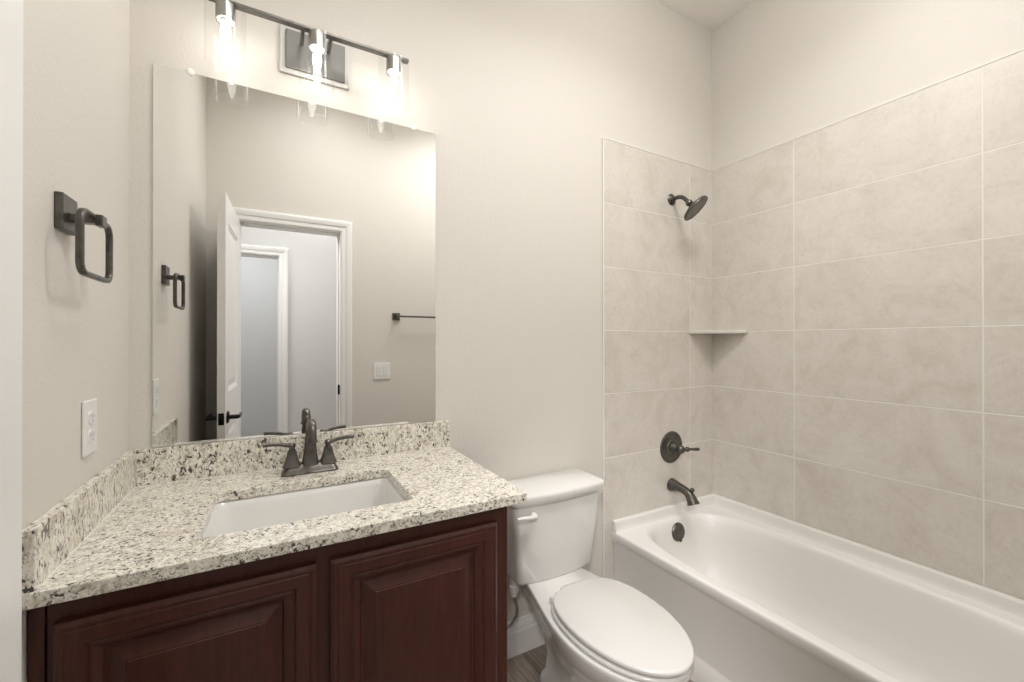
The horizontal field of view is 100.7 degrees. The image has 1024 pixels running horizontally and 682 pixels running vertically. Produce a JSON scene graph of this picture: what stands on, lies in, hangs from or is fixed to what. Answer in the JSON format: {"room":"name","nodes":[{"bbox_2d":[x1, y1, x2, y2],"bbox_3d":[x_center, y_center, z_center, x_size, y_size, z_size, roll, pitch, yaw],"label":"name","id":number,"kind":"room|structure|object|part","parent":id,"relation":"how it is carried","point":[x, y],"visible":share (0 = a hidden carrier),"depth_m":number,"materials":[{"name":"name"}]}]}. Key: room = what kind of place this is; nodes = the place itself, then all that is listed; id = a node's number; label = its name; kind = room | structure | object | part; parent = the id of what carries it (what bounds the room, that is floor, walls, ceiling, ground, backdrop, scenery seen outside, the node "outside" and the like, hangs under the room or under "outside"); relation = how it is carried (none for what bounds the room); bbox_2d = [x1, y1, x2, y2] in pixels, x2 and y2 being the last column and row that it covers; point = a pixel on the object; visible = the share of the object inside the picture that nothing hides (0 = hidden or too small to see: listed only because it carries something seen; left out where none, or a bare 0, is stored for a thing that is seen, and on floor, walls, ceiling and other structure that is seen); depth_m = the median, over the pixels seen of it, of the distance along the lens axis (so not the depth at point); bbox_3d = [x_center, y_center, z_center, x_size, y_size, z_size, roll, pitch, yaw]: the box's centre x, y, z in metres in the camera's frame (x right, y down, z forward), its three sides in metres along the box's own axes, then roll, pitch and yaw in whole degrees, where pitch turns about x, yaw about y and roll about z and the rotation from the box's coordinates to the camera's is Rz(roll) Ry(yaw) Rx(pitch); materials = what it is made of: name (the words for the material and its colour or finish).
{"room":"bathroom","nodes":[
{"label":"bathroom","id":0,"kind":"room"},
{"bbox_2d":[21,0,129,681],"bbox_3d":[-0.732,-0.231,0.484,0.100,3.072,1.535,0,0,-29],"label":"wall","id":1,"kind":"structure","parent":0,"point":[76,53],"depth_m":0.85,"materials":[{"name":"white paint"}]},
{"bbox_2d":[54,191,112,282],"bbox_3d":[-0.829,-0.197,0.823,0.062,0.154,0.165,0,0,-29],"label":"towel ring","id":2,"kind":"object","parent":1,"relation":"attached to","point":[68,219],"visible":1,"depth_m":0.79,"materials":[{"name":"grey metal"}]},
{"bbox_3d":[-0.847,-0.241,0.806,0.013,0.068,0.066,0,0,-29],"label":"mounting plate","id":3,"kind":"part","parent":2,"relation":"part of","materials":[{"name":"brown metal"}]},
{"bbox_3d":[-0.820,-0.234,0.820,0.050,0.022,0.026,0,0,-29],"label":"post","id":4,"kind":"part","parent":2,"relation":"part of","materials":[{"name":"brown metal"}]},
{"bbox_2d":[81,398,96,456],"bbox_3d":[-0.913,0.186,0.918,0.008,0.117,0.072,0,0,-29],"label":"electrical outlet","id":5,"kind":"object","parent":1,"relation":"attached to","point":[89,407],"visible":1,"depth_m":0.91,"materials":[{"name":"white plastic"}]},
{"bbox_2d":[88,428,94,442],"bbox_3d":[-0.911,0.206,0.920,0.003,0.029,0.034,0,0,-29],"label":"receptacle","id":6,"kind":"object","parent":5,"relation":"attached to","point":[91,431],"depth_m":0.91,"materials":[{"name":"grey plastic"}]},
{"bbox_2d":[89,410,95,424],"bbox_3d":[-0.911,0.166,0.920,0.003,0.029,0.034,0,0,-29],"label":"receptacle","id":7,"kind":"object","parent":5,"relation":"attached to","point":[92,413],"depth_m":0.92,"materials":[{"name":"grey plastic"}]},
{"bbox_2d":[129,0,711,621],"bbox_3d":[0.012,-0.227,1.838,2.722,3.072,0.100,0,0,-29],"label":"wall","id":8,"kind":"structure","parent":0,"point":[519,99],"depth_m":1.75,"materials":[{"name":"white paint"}]},
{"bbox_2d":[136,420,449,485],"bbox_3d":[-0.642,0.353,1.402,0.918,0.100,0.018,0,0,-29],"label":"backsplash","id":9,"kind":"structure","parent":8,"relation":"attached to","point":[157,465],"depth_m":1.32,"materials":[{"name":"stone"}]},
{"bbox_2d":[152,64,435,447],"bbox_3d":[-0.653,-0.248,1.402,0.832,1.098,0.010,0,0,-29],"label":"wall mirror","id":10,"kind":"object","parent":8,"relation":"attached to","point":[294,240],"visible":1,"depth_m":1.36,"materials":[{"name":"silver mirror"}]},
{"bbox_2d":[208,0,408,94],"bbox_3d":[-0.618,-0.894,1.340,0.572,0.233,0.154,0,0,-29],"label":"vanity light","id":11,"kind":"object","parent":8,"relation":"attached to","point":[306,52],"visible":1,"depth_m":1.36,"materials":[{"name":"metal"}]},
{"bbox_3d":[-0.811,-0.868,1.201,0.025,0.070,0.025,0,0,-29],"label":"bulb","id":12,"kind":"part","parent":11,"relation":"part of","materials":[{"name":"white glass"}]},
{"bbox_3d":[-0.663,-0.959,1.340,0.012,0.013,0.073,0,0,-29],"label":"arm","id":13,"kind":"part","parent":11,"relation":"part of","materials":[{"name":"metal"}]},
{"bbox_3d":[-0.651,-0.935,1.404,0.208,0.150,0.012,0,0,-29],"label":"canopy plate","id":14,"kind":"part","parent":11,"relation":"part of","materials":[{"name":"grey"}]},
{"bbox_3d":[-0.605,-0.867,1.317,0.025,0.070,0.025,0,0,-29],"label":"bulb","id":15,"kind":"part","parent":11,"relation":"part of","materials":[{"name":"white glass"}]},
{"bbox_3d":[-0.593,-0.959,1.379,0.012,0.013,0.073,0,0,-29],"label":"arm","id":16,"kind":"part","parent":11,"relation":"part of","materials":[{"name":"metal"}]},
{"bbox_3d":[-0.399,-0.867,1.432,0.025,0.070,0.025,0,0,-29],"label":"bulb","id":17,"kind":"part","parent":11,"relation":"part of","materials":[{"name":"white glass"}]},
{"bbox_2d":[507,612,544,659],"bbox_3d":[0.076,1.237,1.804,0.804,0.143,0.015,0,0,-29],"label":"baseboard","id":18,"kind":"structure","parent":8,"relation":"attached to","point":[526,634],"depth_m":1.78,"materials":[{"name":"white paint"}]},
{"bbox_2d":[507,644,692,681],"bbox_3d":[0.877,1.327,-0.650,4.800,0.050,5.320,0,0,-29],"label":"floor","id":19,"kind":"structure","parent":0,"point":[528,666],"depth_m":1.71,"materials":[{"name":"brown wood"}]},
{"bbox_2d":[27,507,506,681],"bbox_3d":[-0.532,0.868,1.142,0.891,0.878,0.572,0,0,-29],"label":"vanity cabinet","id":20,"kind":"object","parent":19,"relation":"on","point":[425,602],"visible":0.74,"depth_m":0.89,"materials":[{"name":"brown wood"}]},
{"bbox_3d":[-0.584,0.819,0.796,0.395,0.704,0.020,0,0,-29],"label":"door","id":21,"kind":"part","parent":20,"relation":"part of","materials":[{"name":"brown wood"}]},
{"bbox_2d":[22,420,526,610],"bbox_3d":[-0.511,0.365,1.151,0.938,0.126,0.584,0,0,-29],"label":"countertop","id":22,"kind":"structure","parent":20,"relation":"on","point":[144,518],"depth_m":1.02,"materials":[{"name":"stone"}]},
{"bbox_2d":[204,477,406,537],"bbox_3d":[-0.516,0.498,1.100,0.499,0.138,0.356,0,0,-29],"label":"sink","id":23,"kind":"object","parent":22,"relation":"in","point":[232,516],"visible":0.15,"depth_m":1.21,"materials":[{"name":"white ceramic"}]},
{"bbox_2d":[262,419,353,476],"bbox_3d":[-0.610,0.319,1.288,0.257,0.167,0.126,0,0,-29],"label":"sink faucet","id":24,"kind":"object","parent":22,"relation":"on","point":[310,464],"visible":1,"depth_m":1.29,"materials":[{"name":"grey metal"}]},
{"bbox_3d":[-0.699,0.320,1.274,0.088,0.036,0.021,0,0,-32],"label":"lever handle","id":25,"kind":"part","parent":24,"relation":"part of","materials":[{"name":"brown metal"}]},
{"bbox_3d":[-0.670,0.357,1.292,0.050,0.047,0.050,0,0,-29],"label":"handle","id":26,"kind":"part","parent":24,"relation":"part of","materials":[{"name":"brown metal"}]},
{"bbox_3d":[-0.608,0.308,1.285,0.050,0.145,0.119,0,0,-29],"label":"spout","id":27,"kind":"part","parent":24,"relation":"part of","materials":[{"name":"brown metal"}]},
{"bbox_3d":[-0.582,0.357,1.341,0.050,0.047,0.050,0,0,-29],"label":"handle","id":28,"kind":"part","parent":24,"relation":"part of","materials":[{"name":"brown metal"}]},
{"bbox_3d":[-0.552,0.320,1.357,0.088,0.036,0.021,0,0,-27],"label":"lever handle","id":29,"kind":"part","parent":24,"relation":"part of","materials":[{"name":"brown metal"}]},
{"bbox_3d":[-0.214,0.820,1.004,0.399,0.704,0.020,0,0,-29],"label":"door","id":30,"kind":"part","parent":20,"relation":"part of","materials":[{"name":"brown wood"}]},
{"bbox_2d":[507,469,693,681],"bbox_3d":[0.289,0.941,1.481,0.448,0.734,0.768,0,0,-29],"label":"toilet","id":31,"kind":"object","parent":19,"relation":"on","point":[595,628],"visible":0.96,"depth_m":1.49,"materials":[{"name":"white ceramic"}]},
{"bbox_2d":[507,577,518,628],"bbox_3d":[-0.088,1.030,1.658,0.229,0.213,0.087,0,0,-17],"label":"water supply line","id":32,"kind":"object","parent":31,"relation":"attached to","point":[513,586],"visible":0.37,"depth_m":1.65,"materials":[{"name":"white plastic"}]},
{"bbox_3d":[0.057,0.653,1.559,0.092,0.026,0.029,0,0,-29],"label":"flush lever","id":33,"kind":"part","parent":31,"relation":"part of","materials":[{"name":"white plastic"}]},
{"bbox_3d":[0.152,0.767,1.725,0.416,0.317,0.187,0,0,-29],"label":"tank","id":34,"kind":"part","parent":31,"relation":"part of","materials":[{"name":"white ceramic"}]},
{"bbox_3d":[0.153,0.595,1.723,0.448,0.040,0.215,0,0,-29],"label":"tank lid","id":35,"kind":"part","parent":31,"relation":"part of","materials":[{"name":"white ceramic"}]},
{"bbox_3d":[0.282,1.114,1.466,0.370,0.388,0.738,0,0,-29],"label":"bowl","id":36,"kind":"part","parent":31,"relation":"part of","materials":[{"name":"white ceramic"}]},
{"bbox_3d":[0.348,0.910,1.349,0.348,0.015,0.476,0,0,-29],"label":"seat","id":37,"kind":"part","parent":31,"relation":"part of","materials":[{"name":"white plastic"}]},
{"bbox_3d":[0.348,0.891,1.349,0.336,0.016,0.480,0,0,-29],"label":"seat lid","id":38,"kind":"part","parent":31,"relation":"part of","materials":[{"name":"white plastic"}]},
{"bbox_2d":[612,493,1023,681],"bbox_3d":[1.176,1.082,1.546,0.754,0.451,1.521,0,0,-29],"label":"bathtub","id":39,"kind":"object","parent":19,"relation":"on","point":[758,595],"visible":1,"depth_m":1.64,"materials":[{"name":"white ceramic"}]},
{"bbox_2d":[604,139,711,579],"bbox_3d":[0.782,0.175,2.207,0.799,2.270,0.009,0,0,-29],"label":"tiled wall","id":40,"kind":"structure","parent":0,"point":[658,263],"depth_m":2.16,"materials":[{"name":"beige tile"}]},
{"bbox_2d":[602,137,603,577],"bbox_3d":[0.431,0.172,2.009,0.006,2.274,0.010,0,0,-29],"label":"trim","id":41,"kind":"structure","parent":40,"relation":"attached to","point":[603,137],"depth_m":2.01,"materials":[{"name":"white tile"}]},
{"bbox_2d":[604,138,710,170],"bbox_3d":[0.786,-0.962,2.211,0.808,0.004,0.010,0,0,-29],"label":"trim","id":42,"kind":"structure","parent":40,"relation":"attached to","point":[604,138],"depth_m":2.17,"materials":[{"name":"white tile"}]},
{"bbox_2d":[660,431,699,462],"bbox_3d":[0.870,0.558,2.190,0.182,0.166,0.104,0,0,-29],"label":"shower valve","id":43,"kind":"object","parent":40,"relation":"attached to","point":[671,447],"visible":1,"depth_m":2.20,"materials":[{"name":"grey metal"}]},
{"bbox_3d":[0.841,0.558,2.224,0.166,0.166,0.016,0,0,-29],"label":"valve plate","id":44,"kind":"part","parent":43,"relation":"part of","materials":[{"name":"brown metal"}]},
{"bbox_3d":[0.923,0.558,2.187,0.096,0.025,0.024,0,0,-6],"label":"lever","id":45,"kind":"part","parent":43,"relation":"part of","materials":[{"name":"brown metal"}]},
{"bbox_2d":[667,478,699,505],"bbox_3d":[0.878,0.774,2.160,0.068,0.108,0.164,0,0,-29],"label":"tub spout","id":46,"kind":"object","parent":40,"relation":"attached to","point":[673,484],"visible":1,"depth_m":2.14,"materials":[{"name":"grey metal"}]},
{"bbox_2d":[668,194,707,220],"bbox_3d":[0.905,-0.694,2.161,0.139,0.163,0.195,0,0,-29],"label":"shower fixture","id":47,"kind":"object","parent":40,"relation":"attached to","point":[694,208],"visible":1,"depth_m":2.14,"materials":[{"name":"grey metal"}]},
{"bbox_3d":[0.869,-0.727,2.188,0.020,0.060,0.108,0,0,-29],"label":"arm","id":48,"kind":"part","parent":47,"relation":"part of","materials":[{"name":"brown metal"}]},
{"bbox_2d":[688,330,746,333],"bbox_3d":[1.094,-0.049,2.259,0.204,0.017,0.205,0,0,-29],"label":"corner shelf","id":49,"kind":"object","parent":40,"relation":"attached to","point":[689,331],"visible":1,"depth_m":2.27,"materials":[{"name":"beige tile"}]},
{"bbox_2d":[655,0,754,31],"bbox_3d":[0.876,-1.795,-0.642,4.800,0.050,5.320,0,0,-29],"label":"ceiling","id":50,"kind":"structure","parent":0,"point":[709,14],"depth_m":2.25,"materials":[{"name":"white paint"}]},
{"bbox_2d":[711,0,1023,170],"bbox_3d":[1.555,-0.228,1.767,0.100,3.072,1.535,0,0,-29],"label":"wall","id":51,"kind":"structure","parent":0,"point":[782,71],"depth_m":1.90,"materials":[{"name":"white paint"}]},
{"bbox_2d":[712,50,1023,599],"bbox_3d":[1.508,-0.027,1.739,0.009,1.870,1.535,0,0,-29],"label":"tiled wall","id":52,"kind":"structure","parent":0,"point":[870,263],"depth_m":1.72,"materials":[{"name":"beige tile"}]},
{"bbox_2d":[713,49,1023,170],"bbox_3d":[1.510,-0.964,1.737,0.010,0.004,1.524,0,0,-29],"label":"trim","id":53,"kind":"structure","parent":52,"relation":"attached to","point":[1022,49],"depth_m":1.71,"materials":[{"name":"white tile"}]},
{"bbox_3d":[0.815,-0.231,0.406,2.722,3.072,0.115,0,0,-29],"label":"wall","id":54,"kind":"structure","parent":0,"visible":0},
{"bbox_2d":[0,0,22,681],"bbox_3d":[-0.333,0.278,0.157,0.153,2.030,0.574,0,0,-32],"label":"door","id":55,"kind":"structure","parent":54,"relation":"in","point":[11,11],"depth_m":0.38,"materials":[{"name":"white paint"}]}
]}

